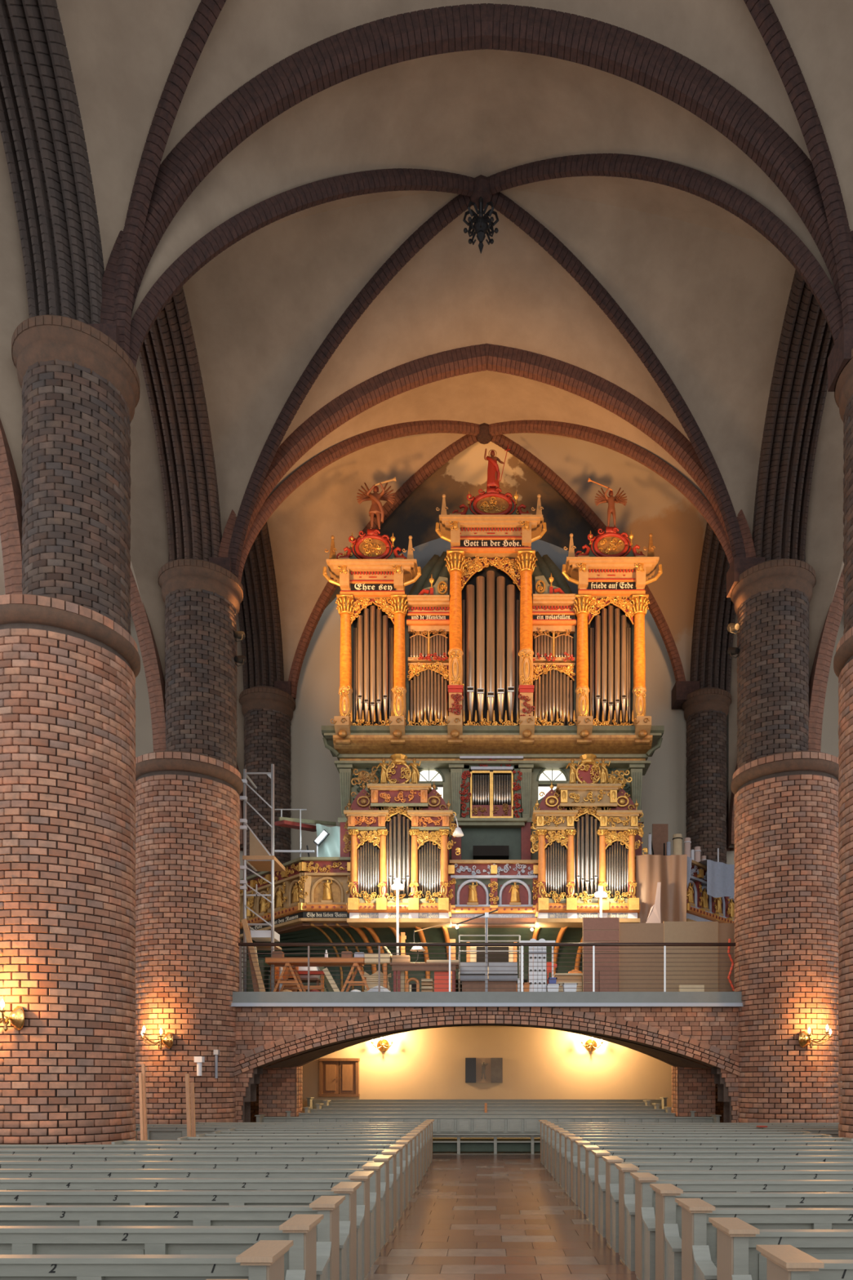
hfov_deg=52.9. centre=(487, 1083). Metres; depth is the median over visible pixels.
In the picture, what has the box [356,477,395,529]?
angel statue
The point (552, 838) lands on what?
carved ornament
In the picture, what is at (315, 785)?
wall
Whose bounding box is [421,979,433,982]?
tray
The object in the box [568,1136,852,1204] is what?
pew
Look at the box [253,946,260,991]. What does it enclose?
plank
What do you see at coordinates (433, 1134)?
shelf
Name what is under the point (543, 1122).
pew
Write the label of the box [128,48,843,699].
ceiling
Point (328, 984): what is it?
plank
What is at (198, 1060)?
wall device
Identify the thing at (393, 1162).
pew
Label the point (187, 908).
brick pillar
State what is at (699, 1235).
pew
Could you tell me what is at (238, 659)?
spotlight
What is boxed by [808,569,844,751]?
arch
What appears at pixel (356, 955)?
box
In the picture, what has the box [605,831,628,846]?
carving
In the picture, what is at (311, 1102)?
pew
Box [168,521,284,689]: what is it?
arch
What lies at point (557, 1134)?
pew
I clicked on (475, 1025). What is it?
ceiling
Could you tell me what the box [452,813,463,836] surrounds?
lamp
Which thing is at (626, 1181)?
pew
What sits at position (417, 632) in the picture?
carved ornament
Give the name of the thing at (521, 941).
metal rack
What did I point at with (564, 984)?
plastic tub
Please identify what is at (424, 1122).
pew
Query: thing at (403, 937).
wooden post
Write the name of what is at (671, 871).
sheet
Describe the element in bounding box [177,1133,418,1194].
pew
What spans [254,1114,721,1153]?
pew
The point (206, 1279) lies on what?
pew
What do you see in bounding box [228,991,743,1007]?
balcony ledge
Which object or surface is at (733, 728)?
wall
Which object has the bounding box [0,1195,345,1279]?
pew
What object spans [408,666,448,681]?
carved ornament
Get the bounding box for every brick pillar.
[0,315,140,1144]
[133,557,243,1140]
[239,680,295,1122]
[671,680,731,1122]
[726,557,841,1122]
[827,324,852,1137]
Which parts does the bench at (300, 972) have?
rail, rail, leg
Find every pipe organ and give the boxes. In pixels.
[321,487,664,917]
[342,753,460,927]
[529,753,648,927]
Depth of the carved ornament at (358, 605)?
24.86 m
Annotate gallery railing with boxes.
[238,942,741,991]
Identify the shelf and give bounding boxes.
[432,1133,540,1135]
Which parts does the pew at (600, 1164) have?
post, armrest, backrest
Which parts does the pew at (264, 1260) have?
panel, backrest, panel, post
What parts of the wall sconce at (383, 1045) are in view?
wall plate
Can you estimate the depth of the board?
22.23 m
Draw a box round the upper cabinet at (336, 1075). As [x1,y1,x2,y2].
[318,1057,359,1096]
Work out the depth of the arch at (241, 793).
27.60 m
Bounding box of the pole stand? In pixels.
[456,909,497,991]
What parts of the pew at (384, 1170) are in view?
backrest, armrest, post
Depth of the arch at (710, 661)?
27.22 m
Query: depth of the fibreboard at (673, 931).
22.40 m
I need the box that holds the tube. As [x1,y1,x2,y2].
[279,966,282,991]
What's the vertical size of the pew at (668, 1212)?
0.998 m
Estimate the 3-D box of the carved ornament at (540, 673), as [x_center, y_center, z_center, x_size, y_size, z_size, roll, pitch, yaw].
[1.953,-12.028,25.005,1.199,0.456,0.050,0,0,0]
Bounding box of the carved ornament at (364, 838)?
[356,831,379,846]
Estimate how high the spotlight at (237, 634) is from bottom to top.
0.320 m
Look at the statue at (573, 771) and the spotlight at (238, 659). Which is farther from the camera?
the statue at (573, 771)
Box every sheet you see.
[635,853,687,923]
[652,823,667,855]
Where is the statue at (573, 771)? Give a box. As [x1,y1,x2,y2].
[568,762,577,781]
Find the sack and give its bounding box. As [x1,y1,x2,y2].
[366,985,391,991]
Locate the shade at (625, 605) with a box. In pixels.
[588,599,633,625]
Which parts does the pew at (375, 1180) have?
backrest, armrest, post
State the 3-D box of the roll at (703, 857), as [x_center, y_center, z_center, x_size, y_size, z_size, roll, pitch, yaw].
[6.407,-5.705,25.234,0.180,2.061,0.176,0,0,0]
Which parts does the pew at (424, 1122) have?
backrest, post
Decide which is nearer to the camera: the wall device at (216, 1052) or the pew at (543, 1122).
the pew at (543, 1122)
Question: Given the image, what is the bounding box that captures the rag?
[546,962,556,983]
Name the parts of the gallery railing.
post, post, post, post, handrail, post, post, post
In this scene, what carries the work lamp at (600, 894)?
on the balcony ledge
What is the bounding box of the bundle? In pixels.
[298,966,319,978]
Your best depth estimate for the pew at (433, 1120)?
20.20 m
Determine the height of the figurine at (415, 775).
0.481 m
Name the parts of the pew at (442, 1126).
post, panel, panel, panel, panel, panel, panel, panel, panel, panel, panel, panel, panel, panel, seat, rail, rail, backrest, panel, panel, panel, panel, panel, panel, panel, panel, panel, panel, panel, panel, panel, post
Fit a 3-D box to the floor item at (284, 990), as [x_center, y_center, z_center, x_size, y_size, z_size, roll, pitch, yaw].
[-5.147,-2.357,21.950,0.280,0.130,0.280,0,0,0]
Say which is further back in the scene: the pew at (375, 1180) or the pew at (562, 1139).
the pew at (562, 1139)
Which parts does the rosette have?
stem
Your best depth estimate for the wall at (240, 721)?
27.89 m
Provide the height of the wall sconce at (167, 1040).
0.541 m
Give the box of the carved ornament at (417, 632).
[409,629,427,638]
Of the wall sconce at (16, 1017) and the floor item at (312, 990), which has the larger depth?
the floor item at (312, 990)
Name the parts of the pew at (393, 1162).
backrest, armrest, post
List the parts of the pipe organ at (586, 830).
cornice, architrave, coat arm, cornice, torus moulding, architrave, architrave, cornice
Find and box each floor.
[364,1154,637,1279]
[432,1137,540,1154]
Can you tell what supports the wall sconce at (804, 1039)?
attached to the brick pillar at (786, 877)
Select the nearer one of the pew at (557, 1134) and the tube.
the pew at (557, 1134)
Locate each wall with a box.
[0,535,4,595]
[129,356,168,679]
[130,537,844,1102]
[233,1007,740,1122]
[301,1026,672,1112]
[728,613,737,847]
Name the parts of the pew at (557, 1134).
post, armrest, backrest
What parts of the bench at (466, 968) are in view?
bench leg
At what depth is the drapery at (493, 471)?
24.77 m
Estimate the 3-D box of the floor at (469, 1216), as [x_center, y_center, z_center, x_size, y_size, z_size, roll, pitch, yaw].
[0.000,2.000,12.800,30.000,0.300,31.600,0,0,0]
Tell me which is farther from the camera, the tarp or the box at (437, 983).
the tarp
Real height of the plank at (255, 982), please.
1.751 m
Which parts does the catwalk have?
rail, rail post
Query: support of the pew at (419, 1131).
on the floor at (469, 1216)
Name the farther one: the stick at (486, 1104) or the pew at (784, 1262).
the stick at (486, 1104)
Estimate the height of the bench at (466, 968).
0.945 m
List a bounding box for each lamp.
[313,829,328,857]
[391,878,404,955]
[409,921,449,961]
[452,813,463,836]
[594,885,606,917]
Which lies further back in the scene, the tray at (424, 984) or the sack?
the tray at (424, 984)
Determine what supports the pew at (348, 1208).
on the floor at (469, 1216)
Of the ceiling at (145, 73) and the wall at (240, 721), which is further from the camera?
the wall at (240, 721)
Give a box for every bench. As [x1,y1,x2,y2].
[293,970,324,991]
[459,962,519,991]
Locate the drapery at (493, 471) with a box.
[486,456,500,482]
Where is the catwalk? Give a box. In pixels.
[274,808,336,857]
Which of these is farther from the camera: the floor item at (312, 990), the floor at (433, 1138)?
the floor at (433, 1138)
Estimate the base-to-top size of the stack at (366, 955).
1.109 m
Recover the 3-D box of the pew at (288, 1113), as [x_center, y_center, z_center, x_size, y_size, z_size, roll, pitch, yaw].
[0.100,1.257,23.635,11.240,1.030,0.550,0,0,0]
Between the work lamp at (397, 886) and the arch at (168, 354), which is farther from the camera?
the work lamp at (397, 886)
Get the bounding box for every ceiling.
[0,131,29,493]
[56,0,852,357]
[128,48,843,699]
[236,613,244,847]
[453,1025,520,1026]
[804,390,844,680]
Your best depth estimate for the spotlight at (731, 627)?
21.45 m
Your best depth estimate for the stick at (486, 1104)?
24.56 m
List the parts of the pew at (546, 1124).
armrest, backrest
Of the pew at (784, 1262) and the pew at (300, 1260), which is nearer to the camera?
the pew at (784, 1262)
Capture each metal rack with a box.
[458,934,520,991]
[520,940,555,977]
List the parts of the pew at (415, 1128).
backrest, post, armrest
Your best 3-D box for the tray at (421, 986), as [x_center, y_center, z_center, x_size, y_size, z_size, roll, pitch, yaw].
[-1.582,-2.532,22.625,0.293,0.070,0.350,0,0,0]
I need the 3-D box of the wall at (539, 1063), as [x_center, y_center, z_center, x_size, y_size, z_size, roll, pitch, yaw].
[0.000,-0.065,28.250,17.000,3.830,0.300,0,0,0]
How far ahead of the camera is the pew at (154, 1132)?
18.38 m
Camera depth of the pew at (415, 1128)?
16.51 m
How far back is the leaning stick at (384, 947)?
22.52 m
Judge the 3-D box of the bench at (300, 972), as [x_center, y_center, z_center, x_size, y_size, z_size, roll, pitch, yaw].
[-4.786,-2.659,23.050,0.865,0.734,0.300,0,0,0]
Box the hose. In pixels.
[727,938,734,991]
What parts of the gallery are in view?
moulding, torus moulding, rail, torus moulding, rail, moulding, post, doorway frame, doorway panel, torus moulding, rail, moulding, rail, torus moulding, moulding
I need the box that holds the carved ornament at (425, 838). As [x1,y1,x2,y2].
[417,831,440,846]
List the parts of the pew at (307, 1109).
post, rail, backrest, post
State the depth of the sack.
21.77 m
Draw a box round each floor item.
[281,989,292,991]
[310,989,319,991]
[350,989,360,991]
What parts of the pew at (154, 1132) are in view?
panel, panel, backrest, post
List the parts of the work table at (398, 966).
leg, leg, leg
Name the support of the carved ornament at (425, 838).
hanging from the pipe organ at (400, 829)
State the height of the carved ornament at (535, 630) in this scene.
0.303 m
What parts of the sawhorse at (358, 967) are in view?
leg, leg, cross rail, cross rail, leg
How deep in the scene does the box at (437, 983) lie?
22.30 m
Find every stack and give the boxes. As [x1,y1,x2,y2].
[364,953,391,987]
[364,970,391,991]
[421,979,433,991]
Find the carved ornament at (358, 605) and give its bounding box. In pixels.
[351,599,394,623]
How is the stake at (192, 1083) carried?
on the floor at (469, 1216)
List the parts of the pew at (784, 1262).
post, backrest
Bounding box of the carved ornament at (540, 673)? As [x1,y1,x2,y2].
[533,666,573,681]
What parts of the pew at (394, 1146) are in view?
backrest, armrest, post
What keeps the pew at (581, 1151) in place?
on the floor at (469, 1216)
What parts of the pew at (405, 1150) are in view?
backrest, armrest, post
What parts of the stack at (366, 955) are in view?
support post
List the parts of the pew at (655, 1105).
post, rail, backrest, post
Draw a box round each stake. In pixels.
[138,1072,144,1140]
[141,1063,147,1140]
[185,1073,191,1136]
[190,1081,195,1136]
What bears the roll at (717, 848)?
on the gallery
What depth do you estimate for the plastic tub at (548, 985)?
21.66 m
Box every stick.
[383,946,392,957]
[484,1102,487,1112]
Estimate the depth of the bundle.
23.38 m
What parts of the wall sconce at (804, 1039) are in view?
wall plate, arm, arm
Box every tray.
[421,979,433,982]
[421,982,433,986]
[421,986,433,990]
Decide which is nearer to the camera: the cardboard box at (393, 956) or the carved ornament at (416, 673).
the cardboard box at (393, 956)
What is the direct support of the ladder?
on the balcony ledge
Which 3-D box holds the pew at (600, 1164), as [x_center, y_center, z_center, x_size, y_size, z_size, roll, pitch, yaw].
[3.590,1.351,10.609,4.496,0.998,0.730,0,0,0]
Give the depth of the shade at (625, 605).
24.85 m
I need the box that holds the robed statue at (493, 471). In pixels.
[484,444,510,487]
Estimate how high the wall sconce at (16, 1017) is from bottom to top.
0.541 m
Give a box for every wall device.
[194,1056,204,1075]
[213,1049,219,1078]
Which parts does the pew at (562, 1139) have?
post, armrest, backrest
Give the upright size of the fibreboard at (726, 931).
1.956 m
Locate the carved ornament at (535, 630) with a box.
[533,627,553,638]
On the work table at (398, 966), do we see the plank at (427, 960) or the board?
the plank at (427, 960)
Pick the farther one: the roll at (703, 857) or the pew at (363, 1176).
the roll at (703, 857)
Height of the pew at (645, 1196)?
0.998 m
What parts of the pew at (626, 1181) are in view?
post, armrest, backrest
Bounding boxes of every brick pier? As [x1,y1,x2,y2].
[258,1055,302,1116]
[671,1055,715,1116]
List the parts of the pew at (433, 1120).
backrest, armrest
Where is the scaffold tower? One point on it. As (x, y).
(260, 859)
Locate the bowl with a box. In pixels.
[547,977,557,983]
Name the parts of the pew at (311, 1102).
post, backrest, rail, post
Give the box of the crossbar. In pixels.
[275,979,294,982]
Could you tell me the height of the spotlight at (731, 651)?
0.320 m
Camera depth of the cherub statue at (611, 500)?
24.86 m
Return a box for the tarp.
[315,823,340,857]
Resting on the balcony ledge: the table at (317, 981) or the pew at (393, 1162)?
the table at (317, 981)
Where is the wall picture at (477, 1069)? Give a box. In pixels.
[465,1057,502,1082]
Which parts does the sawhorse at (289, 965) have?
leg, leg, cross rail, cross rail, leg, leg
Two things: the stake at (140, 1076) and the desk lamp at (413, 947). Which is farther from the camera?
the desk lamp at (413, 947)
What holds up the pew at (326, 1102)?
on the floor at (433, 1138)
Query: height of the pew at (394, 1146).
0.998 m
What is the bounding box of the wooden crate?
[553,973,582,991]
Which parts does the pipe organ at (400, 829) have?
cornice, architrave, cornice, coat arm, torus moulding, architrave, cornice, architrave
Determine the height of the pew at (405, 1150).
0.998 m
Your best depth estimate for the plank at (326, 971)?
22.23 m
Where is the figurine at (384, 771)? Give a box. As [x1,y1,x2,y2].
[378,762,388,781]
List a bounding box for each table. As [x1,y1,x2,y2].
[288,977,320,985]
[390,962,458,991]
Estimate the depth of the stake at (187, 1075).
16.25 m
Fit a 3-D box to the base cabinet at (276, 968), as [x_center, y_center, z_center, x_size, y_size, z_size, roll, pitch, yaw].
[-5.499,-2.786,23.200,0.679,0.989,0.400,0,0,0]
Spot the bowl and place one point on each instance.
(550, 981)
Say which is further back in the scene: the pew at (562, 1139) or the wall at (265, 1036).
the wall at (265, 1036)
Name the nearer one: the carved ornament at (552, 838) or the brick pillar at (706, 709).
the carved ornament at (552, 838)
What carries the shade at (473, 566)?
hanging from the pipe organ at (495, 685)
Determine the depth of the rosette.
18.20 m
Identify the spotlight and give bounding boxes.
[233,631,245,642]
[234,655,246,666]
[727,622,739,634]
[727,647,739,657]
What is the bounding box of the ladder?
[528,938,546,991]
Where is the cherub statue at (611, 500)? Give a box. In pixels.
[587,478,626,526]
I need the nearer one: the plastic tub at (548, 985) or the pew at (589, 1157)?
the pew at (589, 1157)
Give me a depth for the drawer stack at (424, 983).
22.45 m
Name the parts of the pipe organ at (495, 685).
cornice, architrave, flank moulding, architrave, cornice, flank moulding, flank moulding, painted door panel, cupboard door, cornice, architrave, cupboard frame, cupboard cornice, frieze moulding, impost cornice, painted door panel, cupboard door, flank moulding, flank moulding, cornice, architrave, flank moulding, architrave, cornice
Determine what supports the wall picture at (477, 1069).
attached to the wall at (539, 1063)
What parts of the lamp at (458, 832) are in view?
lamp shade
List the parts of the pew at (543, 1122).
armrest, backrest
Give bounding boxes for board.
[265,958,365,966]
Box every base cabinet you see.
[246,958,268,991]
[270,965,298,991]
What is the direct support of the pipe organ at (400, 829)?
on the gallery
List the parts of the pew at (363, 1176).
panel, panel, backrest, panel, panel, armrest, post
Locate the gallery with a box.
[239,857,734,991]
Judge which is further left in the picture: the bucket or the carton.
the carton
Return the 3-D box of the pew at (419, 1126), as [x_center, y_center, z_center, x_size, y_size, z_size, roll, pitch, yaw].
[-3.212,1.351,17.235,3.976,0.998,0.730,0,0,0]
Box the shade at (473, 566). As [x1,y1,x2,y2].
[461,558,520,591]
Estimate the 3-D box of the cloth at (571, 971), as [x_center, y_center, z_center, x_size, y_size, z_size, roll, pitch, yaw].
[2.350,-2.988,22.750,0.400,0.120,0.228,0,0,0]
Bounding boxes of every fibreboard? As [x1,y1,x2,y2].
[582,916,619,991]
[600,969,617,991]
[618,923,663,991]
[662,920,718,991]
[718,923,733,991]
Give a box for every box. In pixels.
[272,951,284,957]
[341,951,352,957]
[354,951,364,957]
[391,955,410,961]
[434,971,448,991]
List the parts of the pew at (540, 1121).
armrest, backrest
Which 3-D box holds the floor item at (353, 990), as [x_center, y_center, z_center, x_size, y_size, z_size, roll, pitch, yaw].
[-3.379,-2.357,21.950,0.280,0.130,0.280,0,0,0]
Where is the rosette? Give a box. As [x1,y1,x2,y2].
[462,196,498,253]
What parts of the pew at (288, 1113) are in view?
post, backrest, rail, post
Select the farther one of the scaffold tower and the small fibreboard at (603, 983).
the scaffold tower
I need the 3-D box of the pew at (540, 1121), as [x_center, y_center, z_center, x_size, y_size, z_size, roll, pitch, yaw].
[5.111,1.351,19.829,7.778,0.998,0.730,0,0,0]
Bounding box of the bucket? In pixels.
[523,982,530,991]
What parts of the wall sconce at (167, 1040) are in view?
arm, arm, wall plate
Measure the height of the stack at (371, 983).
0.740 m
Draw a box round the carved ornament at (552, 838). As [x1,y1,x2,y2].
[544,831,567,846]
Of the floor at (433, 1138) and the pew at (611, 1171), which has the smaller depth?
the pew at (611, 1171)
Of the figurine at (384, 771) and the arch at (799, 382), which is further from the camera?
the figurine at (384, 771)
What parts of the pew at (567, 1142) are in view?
post, armrest, backrest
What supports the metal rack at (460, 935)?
on the balcony ledge
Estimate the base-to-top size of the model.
0.490 m
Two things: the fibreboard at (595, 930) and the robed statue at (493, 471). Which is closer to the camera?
the fibreboard at (595, 930)
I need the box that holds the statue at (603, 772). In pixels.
[599,763,608,781]
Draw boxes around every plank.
[241,918,266,991]
[246,925,258,991]
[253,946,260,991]
[318,966,333,991]
[322,967,340,991]
[426,960,458,961]
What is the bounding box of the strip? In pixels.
[679,984,704,991]
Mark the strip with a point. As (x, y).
(680, 985)
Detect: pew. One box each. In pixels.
[0,1139,410,1211]
[0,1143,405,1221]
[0,1149,399,1234]
[0,1155,392,1249]
[0,1162,384,1267]
[0,1170,374,1279]
[0,1182,361,1279]
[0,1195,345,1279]
[0,1213,324,1279]
[0,1240,293,1279]
[111,1136,414,1201]
[134,1123,430,1170]
[135,1120,432,1166]
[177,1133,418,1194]
[195,1119,434,1163]
[195,1129,422,1187]
[205,1279,248,1279]
[213,1127,425,1182]
[227,1124,427,1176]
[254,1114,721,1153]
[285,1111,696,1116]
[303,1106,671,1112]
[306,1097,667,1108]
[315,1102,660,1108]
[322,1100,651,1105]
[538,1120,839,1164]
[542,1121,838,1168]
[545,1123,838,1173]
[548,1125,839,1177]
[552,1128,812,1183]
[557,1130,831,1189]
[562,1133,852,1196]
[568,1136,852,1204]
[574,1140,852,1213]
[582,1144,852,1224]
[591,1150,852,1237]
[601,1155,852,1252]
[614,1163,852,1271]
[630,1172,852,1279]
[649,1183,852,1279]
[675,1197,852,1279]
[708,1217,852,1279]
[755,1244,852,1279]
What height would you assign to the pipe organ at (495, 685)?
12.614 m
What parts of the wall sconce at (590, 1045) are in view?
wall plate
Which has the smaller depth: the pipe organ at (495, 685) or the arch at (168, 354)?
the arch at (168, 354)
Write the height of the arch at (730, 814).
9.083 m
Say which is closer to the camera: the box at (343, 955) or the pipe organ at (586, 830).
the box at (343, 955)
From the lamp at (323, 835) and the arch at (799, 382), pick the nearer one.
the arch at (799, 382)
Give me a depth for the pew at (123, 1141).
13.73 m
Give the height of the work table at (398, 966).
0.845 m
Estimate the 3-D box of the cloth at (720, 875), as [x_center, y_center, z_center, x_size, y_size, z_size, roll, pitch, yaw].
[6.540,-5.815,24.665,1.188,1.030,0.676,0,0,-33]
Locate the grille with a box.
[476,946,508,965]
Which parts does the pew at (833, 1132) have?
post, armrest, backrest, panel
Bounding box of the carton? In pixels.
[396,970,405,991]
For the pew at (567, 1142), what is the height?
0.998 m
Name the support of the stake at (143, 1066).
on the floor at (469, 1216)
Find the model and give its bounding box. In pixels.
[405,977,419,991]
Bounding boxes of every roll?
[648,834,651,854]
[663,843,665,855]
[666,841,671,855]
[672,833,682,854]
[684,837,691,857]
[690,849,694,860]
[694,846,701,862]
[700,855,706,861]
[717,848,719,862]
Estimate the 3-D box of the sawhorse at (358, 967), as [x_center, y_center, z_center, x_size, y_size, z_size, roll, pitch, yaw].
[-3.425,-2.716,22.550,0.864,0.869,0.700,0,0,0]
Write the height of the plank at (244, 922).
1.927 m
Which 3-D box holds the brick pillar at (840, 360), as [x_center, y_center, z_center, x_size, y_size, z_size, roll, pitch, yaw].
[7.550,-5.600,15.000,2.697,14.900,2.697,0,0,42]
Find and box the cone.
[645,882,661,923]
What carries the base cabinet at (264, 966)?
on the balcony ledge
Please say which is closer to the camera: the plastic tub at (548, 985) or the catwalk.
the plastic tub at (548, 985)
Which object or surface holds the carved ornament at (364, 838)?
hanging from the pipe organ at (400, 829)
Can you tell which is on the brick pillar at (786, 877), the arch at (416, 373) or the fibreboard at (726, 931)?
the arch at (416, 373)
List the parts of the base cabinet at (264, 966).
cabinet door, cabinet door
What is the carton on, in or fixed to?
on the balcony ledge
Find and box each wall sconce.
[0,999,24,1031]
[140,1025,173,1049]
[370,1036,393,1051]
[580,1036,603,1051]
[798,1024,832,1048]
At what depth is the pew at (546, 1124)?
18.18 m
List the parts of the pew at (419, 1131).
backrest, armrest, post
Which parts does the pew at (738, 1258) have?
post, armrest, backrest, panel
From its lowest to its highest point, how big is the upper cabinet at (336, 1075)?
1.258 m
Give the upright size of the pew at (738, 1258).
0.998 m
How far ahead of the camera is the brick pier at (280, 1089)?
23.42 m
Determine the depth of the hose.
21.88 m
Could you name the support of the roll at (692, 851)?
on the gallery
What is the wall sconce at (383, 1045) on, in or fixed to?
attached to the wall at (539, 1063)
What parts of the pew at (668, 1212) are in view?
post, armrest, panel, backrest, panel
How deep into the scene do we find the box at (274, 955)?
22.28 m
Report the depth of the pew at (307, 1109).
24.70 m
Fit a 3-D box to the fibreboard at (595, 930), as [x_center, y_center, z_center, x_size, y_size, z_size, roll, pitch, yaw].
[2.978,-3.324,22.323,0.956,2.064,0.055,0,0,0]
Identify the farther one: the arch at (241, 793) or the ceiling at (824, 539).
the arch at (241, 793)
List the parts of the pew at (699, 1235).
post, armrest, panel, backrest, panel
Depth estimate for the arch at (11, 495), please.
14.58 m
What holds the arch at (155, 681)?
attached to the brick pillar at (187, 908)
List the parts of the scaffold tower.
guard rail, canva panel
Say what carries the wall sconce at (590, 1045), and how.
attached to the wall at (539, 1063)
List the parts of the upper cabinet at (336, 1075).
door panel, door, door panel, door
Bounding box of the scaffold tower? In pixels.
[240,764,284,991]
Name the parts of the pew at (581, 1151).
post, armrest, backrest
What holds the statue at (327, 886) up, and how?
hanging from the gallery
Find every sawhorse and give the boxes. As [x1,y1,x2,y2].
[273,962,306,991]
[340,962,369,991]
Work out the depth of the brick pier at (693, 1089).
23.42 m
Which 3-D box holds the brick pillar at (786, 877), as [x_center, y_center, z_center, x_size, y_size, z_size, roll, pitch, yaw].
[7.550,-5.600,21.500,2.697,14.900,2.697,0,0,42]
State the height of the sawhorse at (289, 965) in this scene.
0.869 m
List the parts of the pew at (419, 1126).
backrest, armrest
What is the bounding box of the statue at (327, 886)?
[323,882,332,893]
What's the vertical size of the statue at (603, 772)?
0.481 m
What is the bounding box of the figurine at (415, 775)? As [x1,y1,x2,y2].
[409,762,419,781]
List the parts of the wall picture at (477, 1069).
dark panel, grey panel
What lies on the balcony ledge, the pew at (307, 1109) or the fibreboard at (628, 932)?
the fibreboard at (628, 932)
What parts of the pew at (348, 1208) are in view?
panel, panel, backrest, panel, panel, post, armrest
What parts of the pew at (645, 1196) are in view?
post, armrest, panel, backrest, panel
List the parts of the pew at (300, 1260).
panel, panel, backrest, panel, armrest, post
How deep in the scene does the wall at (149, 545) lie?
20.97 m
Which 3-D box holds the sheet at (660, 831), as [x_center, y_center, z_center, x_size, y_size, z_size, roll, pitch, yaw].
[5.200,-6.237,25.725,0.467,3.125,0.250,0,0,0]
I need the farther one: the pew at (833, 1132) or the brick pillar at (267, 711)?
the brick pillar at (267, 711)
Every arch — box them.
[0,0,104,324]
[0,418,22,594]
[99,3,852,324]
[129,568,165,751]
[138,286,222,561]
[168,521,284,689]
[217,343,755,557]
[236,762,243,850]
[689,522,805,693]
[726,763,737,850]
[752,269,834,561]
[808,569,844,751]
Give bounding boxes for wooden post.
[400,932,406,955]
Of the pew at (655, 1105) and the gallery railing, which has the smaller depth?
the gallery railing
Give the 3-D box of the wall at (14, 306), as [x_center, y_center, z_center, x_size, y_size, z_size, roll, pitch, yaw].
[-11.215,-12.700,11.750,6.570,9.900,6.500,0,0,0]
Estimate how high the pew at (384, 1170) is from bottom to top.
0.998 m
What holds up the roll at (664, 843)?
on the gallery
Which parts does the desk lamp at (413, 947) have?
lamp shade, arm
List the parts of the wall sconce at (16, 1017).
bulb, arm, wall plate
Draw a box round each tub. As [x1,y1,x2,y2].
[546,983,559,991]
[548,979,555,983]
[561,982,577,991]
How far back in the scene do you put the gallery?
24.34 m
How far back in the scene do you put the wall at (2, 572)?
25.68 m
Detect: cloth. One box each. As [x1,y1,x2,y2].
[568,969,582,973]
[686,856,692,888]
[698,859,734,897]
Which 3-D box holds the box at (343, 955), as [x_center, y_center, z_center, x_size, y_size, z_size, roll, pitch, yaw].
[-3.672,-3.380,22.390,0.260,0.175,0.220,0,0,0]
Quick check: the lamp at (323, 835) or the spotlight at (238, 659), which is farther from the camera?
the lamp at (323, 835)
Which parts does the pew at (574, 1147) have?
post, armrest, backrest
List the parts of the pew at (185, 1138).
backrest, armrest, post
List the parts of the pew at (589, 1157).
post, armrest, backrest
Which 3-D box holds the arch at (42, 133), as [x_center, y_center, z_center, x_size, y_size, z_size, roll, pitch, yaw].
[-7.320,-15.079,11.750,1.280,5.269,6.940,0,0,0]
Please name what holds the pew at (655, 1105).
on the floor at (433, 1138)
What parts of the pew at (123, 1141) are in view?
backrest, armrest, post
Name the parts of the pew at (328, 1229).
panel, panel, backrest, panel, post, armrest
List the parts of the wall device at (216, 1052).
stem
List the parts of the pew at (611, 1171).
post, armrest, backrest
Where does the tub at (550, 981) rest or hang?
in the bowl
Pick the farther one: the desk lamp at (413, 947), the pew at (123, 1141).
the desk lamp at (413, 947)
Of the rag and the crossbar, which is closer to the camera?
the rag
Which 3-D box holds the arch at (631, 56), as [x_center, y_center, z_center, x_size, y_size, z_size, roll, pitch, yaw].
[0.000,-15.657,15.000,13.740,6.226,0.400,0,0,0]
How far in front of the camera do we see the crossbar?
23.00 m
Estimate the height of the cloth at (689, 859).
0.987 m
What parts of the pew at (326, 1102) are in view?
post, rail, backrest, post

